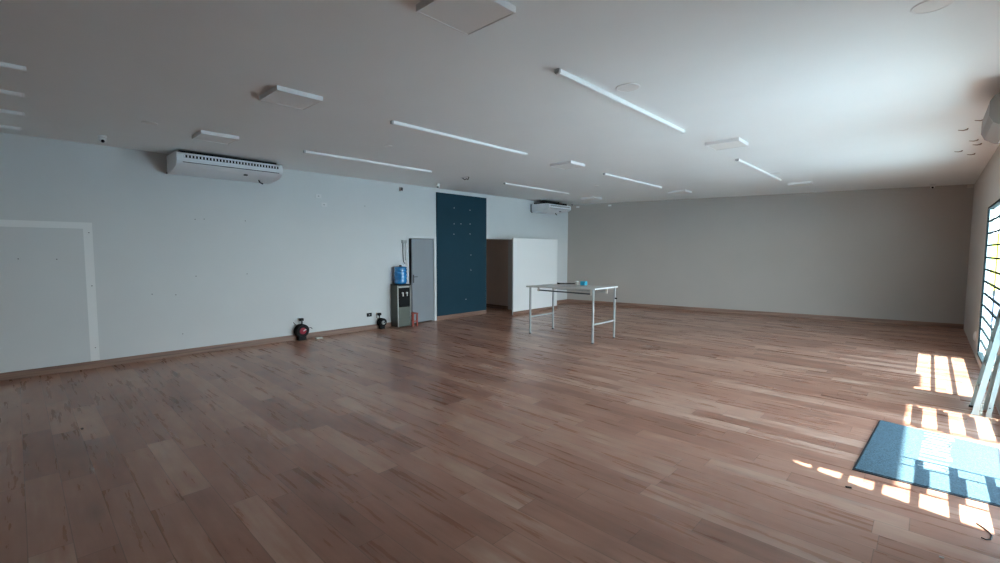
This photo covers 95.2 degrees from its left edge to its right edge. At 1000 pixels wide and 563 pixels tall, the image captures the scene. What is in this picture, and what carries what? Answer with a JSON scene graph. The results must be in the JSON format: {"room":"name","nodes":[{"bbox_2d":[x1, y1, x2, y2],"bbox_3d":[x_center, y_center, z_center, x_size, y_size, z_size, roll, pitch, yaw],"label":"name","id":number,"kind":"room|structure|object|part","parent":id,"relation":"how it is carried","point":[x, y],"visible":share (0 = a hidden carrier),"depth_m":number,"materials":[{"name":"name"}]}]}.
{"room":"empty commercial space","nodes":[
{"label":"empty commercial space","id":0,"kind":"room"},
{"bbox_2d":[0,132,567,372],"bbox_3d":[-4.033,-0.491,8.757,0.160,3.250,18.233,4,5,43],"label":"wall","id":1,"kind":"structure","parent":0,"point":[255,260],"depth_m":7.48,"materials":[{"name":"paint"}]},
{"bbox_2d":[0,220,99,360],"bbox_3d":[-7.283,0.251,5.235,0.003,2.020,3.990,4,5,43],"label":"trim","id":2,"kind":"structure","parent":1,"relation":"attached to","point":[87,227],"depth_m":6.62,"materials":[{"name":"white paint"}]},
{"bbox_2d":[166,150,282,183],"bbox_3d":[-4.499,-1.851,7.525,0.672,0.371,1.526,4,5,43],"label":"air conditioner","id":3,"kind":"object","parent":1,"relation":"attached to","point":[186,163],"visible":1,"depth_m":7.30,"materials":[{"name":"white plastic"}]},
{"bbox_3d":[-4.516,-2.003,7.535,0.500,0.030,1.400,4,5,43],"label":"mount frame","id":4,"kind":"part","parent":3,"relation":"part of","materials":[{"name":"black plastic"}]},
{"bbox_2d":[184,155,278,171],"bbox_3d":[-4.249,-1.881,7.305,0.008,0.090,1.360,4,5,43],"label":"air vent","id":5,"kind":"object","parent":3,"relation":"attached to","point":[201,160],"depth_m":7.26,"materials":[{"name":"white plastic"}]},
{"bbox_2d":[0,299,566,380],"bbox_3d":[-3.982,1.082,8.798,0.014,0.105,18.213,4,5,43],"label":"baseboard","id":6,"kind":"structure","parent":1,"relation":"attached to","point":[168,354],"depth_m":7.47,"materials":[{"name":"brown wood"}]},
{"bbox_2d":[401,240,406,266],"bbox_3d":[-2.207,-0.642,10.539,0.045,0.620,0.130,4,5,43],"label":"switch","id":7,"kind":"object","parent":1,"relation":"attached to","point":[402,241],"visible":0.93,"depth_m":10.55,"materials":[{"name":"grey paint"}]},
{"bbox_2d":[407,236,436,322],"bbox_3d":[-1.873,-0.045,10.978,0.331,2.070,0.860,4,5,43],"label":"door","id":8,"kind":"structure","parent":1,"relation":"in","point":[423,252],"depth_m":10.93,"materials":[{"name":"white paint"}]},
{"bbox_2d":[436,192,485,315],"bbox_3d":[-0.969,-0.699,11.860,0.035,3.050,1.718,4,5,43],"label":"wall panel","id":9,"kind":"object","parent":1,"relation":"attached to","point":[460,219],"visible":1,"depth_m":11.78,"materials":[{"name":"blue"}]},
{"bbox_2d":[532,200,570,214],"bbox_3d":[1.557,-2.251,13.940,0.674,0.411,1.144,4,5,43],"label":"air conditioner","id":10,"kind":"object","parent":1,"relation":"attached to","point":[546,207],"visible":1,"depth_m":13.68,"materials":[{"name":"white plastic"}]},
{"bbox_3d":[1.547,-2.360,13.959,0.500,0.060,1.000,4,5,43],"label":"mount frame","id":11,"kind":"part","parent":10,"relation":"part of","materials":[{"name":"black plastic"}]},
{"bbox_3d":[1.574,-2.213,13.943,0.635,0.232,1.020,4,5,43],"label":"casing","id":12,"kind":"part","parent":10,"relation":"part of","materials":[{"name":"white plastic"}]},
{"bbox_2d":[551,205,569,208],"bbox_3d":[1.814,-2.236,13.729,0.008,0.077,0.960,4,5,43],"label":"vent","id":13,"kind":"object","parent":10,"relation":"attached to","point":[552,206],"depth_m":13.71,"materials":[{"name":"white plastic"}]},
{"bbox_2d":[409,238,413,309],"bbox_3d":[-2.724,-0.419,11.785,2.070,2.700,2.420,4,5,43],"label":"wall","id":14,"kind":"structure","parent":0,"point":[409,238],"depth_m":13.16,"materials":[{"name":"paint"}]},
{"bbox_2d":[486,239,507,305],"bbox_3d":[-1.577,-0.569,14.018,3.470,2.700,1.850,4,5,43],"label":"wall","id":15,"kind":"structure","parent":0,"point":[496,250],"depth_m":13.74,"materials":[{"name":"beige paint"}]},
{"bbox_2d":[486,304,507,308],"bbox_3d":[-0.991,0.693,14.646,3.350,0.100,0.014,4,5,43],"label":"baseboard","id":16,"kind":"structure","parent":15,"relation":"attached to","point":[487,305],"depth_m":13.79,"materials":[{"name":"brown wood"}]},
{"bbox_2d":[0,302,999,562],"bbox_3d":[-0.898,1.278,7.748,13.420,0.120,21.300,4,5,43],"label":"floor","id":17,"kind":"structure","parent":0,"point":[679,436],"depth_m":4.08,"materials":[{"name":"brown wood"}]},
{"bbox_2d":[293,318,310,340],"bbox_3d":[-3.803,0.920,8.837,0.172,0.425,0.370,4,5,43],"label":"cable reel","id":18,"kind":"object","parent":17,"relation":"on","point":[301,330],"visible":1,"depth_m":8.78,"materials":[{"name":"black plastic"}]},
{"bbox_2d":[377,313,386,328],"bbox_3d":[-2.607,0.869,10.107,0.172,0.360,0.190,4,5,43],"label":"cable reel","id":19,"kind":"object","parent":17,"relation":"on","point":[381,322],"visible":1,"depth_m":10.06,"materials":[{"name":"black plastic"}]},
{"bbox_2d":[391,284,410,326],"bbox_3d":[-2.237,0.535,10.362,0.310,0.955,0.360,4,5,43],"label":"water cooler","id":20,"kind":"object","parent":17,"relation":"on","point":[400,293],"visible":0.98,"depth_m":10.27,"materials":[{"name":"grey"}]},
{"bbox_3d":[-2.269,0.558,10.164,0.023,0.935,0.016,4,5,43],"label":"trim","id":21,"kind":"part","parent":20,"relation":"part of","materials":[{"name":"silver metal"}]},
{"bbox_2d":[394,265,406,283],"bbox_3d":[-2.249,-0.160,10.328,0.284,0.435,0.284,4,5,43],"label":"water bottle","id":22,"kind":"object","parent":20,"relation":"on","point":[400,272],"visible":1,"depth_m":10.22,"materials":[{"name":"blue plastic"}]},
{"bbox_3d":[-2.157,0.792,10.303,0.013,0.430,0.290,4,5,43],"label":"panel","id":23,"kind":"part","parent":20,"relation":"part of","materials":[{"name":"grey"}]},
{"bbox_3d":[-2.040,0.542,10.406,0.023,0.935,0.016,4,5,43],"label":"trim","id":24,"kind":"part","parent":20,"relation":"part of","materials":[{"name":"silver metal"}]},
{"bbox_2d":[411,312,417,325],"bbox_3d":[-2.013,0.872,10.552,0.200,0.298,0.171,4,5,43],"label":"stool","id":25,"kind":"object","parent":17,"relation":"on","point":[412,313],"visible":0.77,"depth_m":10.52,"materials":[{"name":"red paint"}]},
{"bbox_2d":[526,284,617,343],"bbox_3d":[1.444,0.591,9.368,1.664,1.045,0.850,4,5,43],"label":"folding table","id":26,"kind":"object","parent":17,"relation":"on","point":[589,288],"visible":1,"depth_m":9.13,"materials":[{"name":"grey metal"}]},
{"bbox_3d":[0.635,0.603,9.584,0.033,0.962,0.033,4,5,43],"label":"leg","id":27,"kind":"part","parent":26,"relation":"part of","materials":[{"name":"grey paint"}]},
{"bbox_3d":[1.181,0.565,10.161,0.033,0.962,0.033,4,5,43],"label":"leg","id":28,"kind":"part","parent":26,"relation":"part of","materials":[{"name":"grey paint"}]},
{"bbox_3d":[1.266,0.209,9.125,1.300,0.025,0.030,4,5,43],"label":"rail","id":29,"kind":"part","parent":26,"relation":"part of","materials":[{"name":"grey metal"}]},
{"bbox_3d":[1.651,0.183,9.531,1.300,0.025,0.030,4,5,43],"label":"rail","id":30,"kind":"part","parent":26,"relation":"part of","materials":[{"name":"silver metal"}]},
{"bbox_3d":[1.738,0.658,8.546,0.033,1.002,0.033,4,5,43],"label":"leg","id":31,"kind":"part","parent":26,"relation":"part of","materials":[{"name":"grey paint"}]},
{"bbox_3d":[2.049,0.125,8.766,0.005,0.024,0.846,2,4,43],"label":"edge trim","id":32,"kind":"part","parent":26,"relation":"part of","materials":[{"name":"white metal"}]},
{"bbox_3d":[2.283,0.621,9.123,0.033,1.002,0.033,4,5,43],"label":"leg","id":33,"kind":"part","parent":26,"relation":"part of","materials":[{"name":"grey paint"}]},
{"bbox_2d":[852,420,999,506],"bbox_3d":[3.685,1.491,3.915,0.905,0.014,1.540,4,5,43],"label":"doormat","id":34,"kind":"object","parent":17,"relation":"on","point":[966,469],"visible":1,"depth_m":3.77,"materials":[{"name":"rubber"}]},
{"bbox_2d":[968,309,999,417],"bbox_3d":[5.278,0.867,4.938,0.224,1.130,0.360,4,5,43],"label":"step ladder","id":35,"kind":"object","parent":17,"relation":"on","point":[991,356],"visible":1,"depth_m":4.87,"materials":[{"name":"silver metal"}]},
{"bbox_3d":[5.431,1.116,5.038,0.110,0.620,0.022,4,5,43],"label":"rail","id":36,"kind":"part","parent":35,"relation":"part of","materials":[{"name":"silver metal"}]},
{"bbox_3d":[5.204,1.132,4.798,0.110,0.620,0.022,4,5,43],"label":"rail","id":37,"kind":"part","parent":35,"relation":"part of","materials":[{"name":"silver metal"}]},
{"bbox_2d":[976,523,992,539],"bbox_3d":[3.027,1.565,2.848,0.059,0.007,0.207,3,5,40],"label":"wire","id":38,"kind":"object","parent":17,"relation":"on","point":[976,523],"visible":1,"depth_m":2.83,"materials":[{"name":"black plastic"}]},
{"bbox_2d":[0,0,999,204],"bbox_3d":[0.435,-2.005,6.274,9.990,0.157,21.300,4,5,43],"label":"ceiling","id":39,"kind":"structure","parent":0,"point":[835,95],"depth_m":4.24,"materials":[{"name":"paint"}]},
{"bbox_2d":[0,125,21,130],"bbox_3d":[-6.805,-1.840,4.819,0.050,0.039,2.440,4,5,43],"label":"recessed light","id":40,"kind":"object","parent":39,"relation":"in","point":[1,126],"visible":1,"depth_m":5.62,"materials":[{"name":"white plastic"}]},
{"bbox_2d":[0,89,24,97],"bbox_3d":[-5.466,-1.748,3.561,0.050,0.039,2.440,4,5,43],"label":"recessed light","id":41,"kind":"object","parent":39,"relation":"in","point":[5,92],"visible":1,"depth_m":4.38,"materials":[{"name":"white plastic"}]},
{"bbox_2d":[0,109,24,116],"bbox_3d":[-6.117,-1.793,4.180,0.050,0.039,2.450,4,5,43],"label":"recessed light","id":42,"kind":"object","parent":39,"relation":"in","point":[1,110],"visible":1,"depth_m":4.99,"materials":[{"name":"white plastic"}]},
{"bbox_2d":[0,62,26,72],"bbox_3d":[-4.774,-1.701,2.911,0.050,0.039,2.440,4,5,43],"label":"recessed light","id":43,"kind":"object","parent":39,"relation":"in","point":[2,64],"visible":1,"depth_m":3.73,"materials":[{"name":"white plastic"}]},
{"bbox_2d":[98,135,106,142],"bbox_3d":[-5.297,-1.893,6.090,0.101,0.096,0.090,4,5,43],"label":"dome camera","id":44,"kind":"object","parent":39,"relation":"attached to","point":[103,139],"visible":1,"depth_m":6.06,"materials":[{"name":"white plastic"}]},
{"bbox_2d":[192,130,238,144],"bbox_3d":[-3.782,-1.913,6.074,0.435,0.043,0.435,4,5,43],"label":"panel light","id":45,"kind":"object","parent":39,"relation":"attached to","point":[202,135],"visible":1,"depth_m":6.01,"materials":[{"name":"white plastic"}]},
{"bbox_2d":[194,134,236,143],"bbox_3d":[-3.783,-1.900,6.075,0.411,0.008,0.411,4,5,43],"label":"diffuser","id":46,"kind":"object","parent":45,"relation":"attached to","point":[217,138],"depth_m":6.05,"materials":[{"name":"white"}]},
{"bbox_2d":[259,85,322,109],"bbox_3d":[-2.052,-1.798,4.488,0.435,0.043,0.435,4,5,43],"label":"panel light","id":47,"kind":"object","parent":39,"relation":"attached to","point":[280,95],"visible":1,"depth_m":4.43,"materials":[{"name":"white plastic"}]},
{"bbox_2d":[263,91,319,108],"bbox_3d":[-2.052,-1.784,4.489,0.411,0.008,0.411,4,5,43],"label":"diffuser","id":48,"kind":"object","parent":47,"relation":"attached to","point":[293,99],"depth_m":4.46,"materials":[{"name":"white plastic"}]},
{"bbox_2d":[303,150,431,172],"bbox_3d":[-2.143,-2.029,7.806,0.050,0.039,2.430,4,5,43],"label":"recessed light","id":49,"kind":"object","parent":39,"relation":"in","point":[304,151],"visible":1,"depth_m":7.63,"materials":[{"name":"white plastic"}]},
{"bbox_2d":[390,120,526,155],"bbox_3d":[-0.429,-1.912,6.202,0.050,0.039,2.440,4,5,43],"label":"recessed light","id":50,"kind":"object","parent":39,"relation":"in","point":[393,122],"visible":1,"depth_m":5.99,"materials":[{"name":"white plastic"}]},
{"bbox_2d":[416,0,515,35],"bbox_3d":[-0.209,-1.676,2.810,0.435,0.043,0.435,4,5,43],"label":"panel light","id":51,"kind":"object","parent":39,"relation":"attached to","point":[467,17],"visible":1,"depth_m":2.82,"materials":[{"name":"white"}]},
{"bbox_2d":[503,183,568,193],"bbox_3d":[0.943,-2.242,11.074,0.050,0.039,2.470,4,5,43],"label":"recessed light","id":52,"kind":"object","parent":39,"relation":"in","point":[503,183],"visible":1,"depth_m":10.92,"materials":[{"name":"white plastic"}]},
{"bbox_2d":[550,161,584,169],"bbox_3d":[1.177,-2.025,7.951,0.435,0.043,0.435,4,5,43],"label":"panel light","id":53,"kind":"object","parent":39,"relation":"attached to","point":[567,164],"visible":1,"depth_m":7.88,"materials":[{"name":"white plastic"}]},
{"bbox_2d":[553,163,582,168],"bbox_3d":[1.177,-2.011,7.952,0.411,0.008,0.411,4,5,43],"label":"diffuser","id":54,"kind":"object","parent":53,"relation":"attached to","point":[557,165],"depth_m":7.89,"materials":[{"name":"white"}]},
{"bbox_2d":[581,197,601,199],"bbox_3d":[2.611,-2.369,13.033,0.435,0.043,0.435,4,5,43],"label":"panel light","id":55,"kind":"object","parent":39,"relation":"attached to","point":[583,198],"visible":1,"depth_m":12.93,"materials":[{"name":"white plastic"}]},
{"bbox_2d":[554,68,684,133],"bbox_3d":[1.379,-1.805,4.742,0.050,0.039,2.650,4,5,43],"label":"recessed light","id":56,"kind":"object","parent":39,"relation":"in","point":[559,71],"visible":1,"depth_m":4.42,"materials":[{"name":"white plastic"}]},
{"bbox_2d":[603,173,661,187],"bbox_3d":[2.902,-2.148,9.802,0.050,0.039,2.580,4,5,43],"label":"recessed light","id":57,"kind":"object","parent":39,"relation":"in","point":[606,174],"visible":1,"depth_m":9.62,"materials":[{"name":"white plastic"}]},
{"bbox_2d":[668,190,691,193],"bbox_3d":[4.537,-2.260,11.537,0.435,0.043,0.435,4,5,43],"label":"panel light","id":58,"kind":"object","parent":39,"relation":"attached to","point":[675,191],"visible":1,"depth_m":11.48,"materials":[{"name":"white plastic"}]},
{"bbox_2d":[705,137,748,150],"bbox_3d":[3.149,-1.907,6.344,0.435,0.043,0.435,4,5,43],"label":"panel light","id":59,"kind":"object","parent":39,"relation":"attached to","point":[737,142],"visible":1,"depth_m":6.29,"materials":[{"name":"white plastic"}]},
{"bbox_2d":[706,141,745,149],"bbox_3d":[3.149,-1.894,6.345,0.411,0.008,0.411,4,5,43],"label":"diffuser","id":60,"kind":"object","parent":59,"relation":"attached to","point":[715,145],"depth_m":6.30,"materials":[{"name":"white plastic"}]},
{"bbox_2d":[735,158,781,180],"bbox_3d":[4.875,-2.053,8.516,0.050,0.039,2.950,4,5,43],"label":"recessed light","id":61,"kind":"object","parent":39,"relation":"in","point":[738,159],"visible":1,"depth_m":8.23,"materials":[{"name":"white plastic"}]},
{"bbox_2d":[788,181,814,186],"bbox_3d":[6.660,-2.152,10.090,0.435,0.043,0.435,4,5,43],"label":"panel light","id":62,"kind":"object","parent":39,"relation":"attached to","point":[806,183],"visible":1,"depth_m":10.03,"materials":[{"name":"white"}]},
{"bbox_2d":[790,183,812,186],"bbox_3d":[6.660,-2.139,10.091,0.411,0.008,0.411,4,5,43],"label":"diffuser","id":63,"kind":"object","parent":62,"relation":"attached to","point":[791,184],"depth_m":10.03,"materials":[{"name":"white plastic"}]},
{"bbox_2d":[512,238,557,314],"bbox_3d":[1.025,-0.172,12.970,0.059,2.070,1.980,4,5,43],"label":"wall partition","id":64,"kind":"structure","parent":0,"point":[534,261],"depth_m":12.85,"materials":[{"name":"white paint"}]},
{"bbox_3d":[1.038,0.817,13.023,0.014,0.090,1.980,4,5,43],"label":"baseboard","id":65,"kind":"part","parent":64,"relation":"part of","materials":[{"name":"brown wood"}]},
{"bbox_2d":[567,184,973,323],"bbox_3d":[6.468,-0.736,12.857,10.350,3.250,0.196,3,5,31],"label":"wall","id":66,"kind":"structure","parent":0,"point":[892,253],"depth_m":12.03,"materials":[{"name":"paint"}]},
{"bbox_2d":[567,299,963,328],"bbox_3d":[6.389,0.835,12.887,9.700,0.110,0.015,3,5,31],"label":"baseboard","id":67,"kind":"structure","parent":66,"relation":"attached to","point":[778,314],"depth_m":12.13,"materials":[{"name":"brown wood"}]},
{"bbox_2d":[964,144,999,414],"bbox_3d":[3.801,-0.073,3.084,0.065,3.250,20.700,4,5,43],"label":"wall","id":68,"kind":"structure","parent":0,"point":[987,185],"depth_m":8.10,"materials":[{"name":"paint"}]},
{"bbox_2d":[973,331,976,340],"bbox_3d":[8.012,0.921,7.710,0.035,0.170,0.170,4,5,43],"label":"wall plate","id":69,"kind":"object","parent":68,"relation":"attached to","point":[975,332],"visible":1,"depth_m":7.67,"materials":[{"name":"white plastic"}]},
{"bbox_2d":[979,209,994,353],"bbox_3d":[7.757,0.003,7.275,0.053,2.350,0.034,4,5,43],"label":"trim","id":70,"kind":"structure","parent":68,"relation":"attached to","point":[992,212],"depth_m":7.26,"materials":[{"name":"white paint"}]},
{"bbox_2d":[977,199,999,381],"bbox_3d":[6.788,0.069,6.276,0.060,2.350,2.820,4,5,43],"label":"window","id":71,"kind":"structure","parent":68,"relation":"in","point":[997,203],"depth_m":6.83,"materials":[{"name":"black paint"}]},
{"bbox_2d":[981,93,999,143],"bbox_3d":[4.633,-1.477,4.148,0.317,0.310,0.920,4,5,43],"label":"air conditioner","id":72,"kind":"object","parent":68,"relation":"attached to","point":[990,129],"visible":1,"depth_m":4.03,"materials":[{"name":"beige plastic"}]},
{"label":"outside","id":73,"kind":"structure","parent":0,"visible":0},
{"bbox_2d":[985,290,999,347],"bbox_3d":[10.281,1.268,11.029,120.000,0.210,110.000,4,5,43],"label":"ground","id":74,"kind":"structure","parent":73,"point":[988,329],"depth_m":12.18,"materials":[{"name":"white"}]},
{"bbox_2d":[988,296,999,321],"bbox_3d":[14.384,0.811,11.392,2.970,0.680,0.200,4,5,43],"label":"wall","id":75,"kind":"structure","parent":74,"relation":"on","point":[997,298],"depth_m":12.28,"materials":[{"name":"grey"}]},
{"bbox_2d":[989,234,999,295],"bbox_3d":[14.818,-0.194,13.492,0.680,2.400,0.120,0,4,-7],"label":"board","id":76,"kind":"object","parent":74,"relation":"on","point":[995,236],"visible":0.46,"depth_m":13.40,"materials":[{"name":"white"}]}
]}

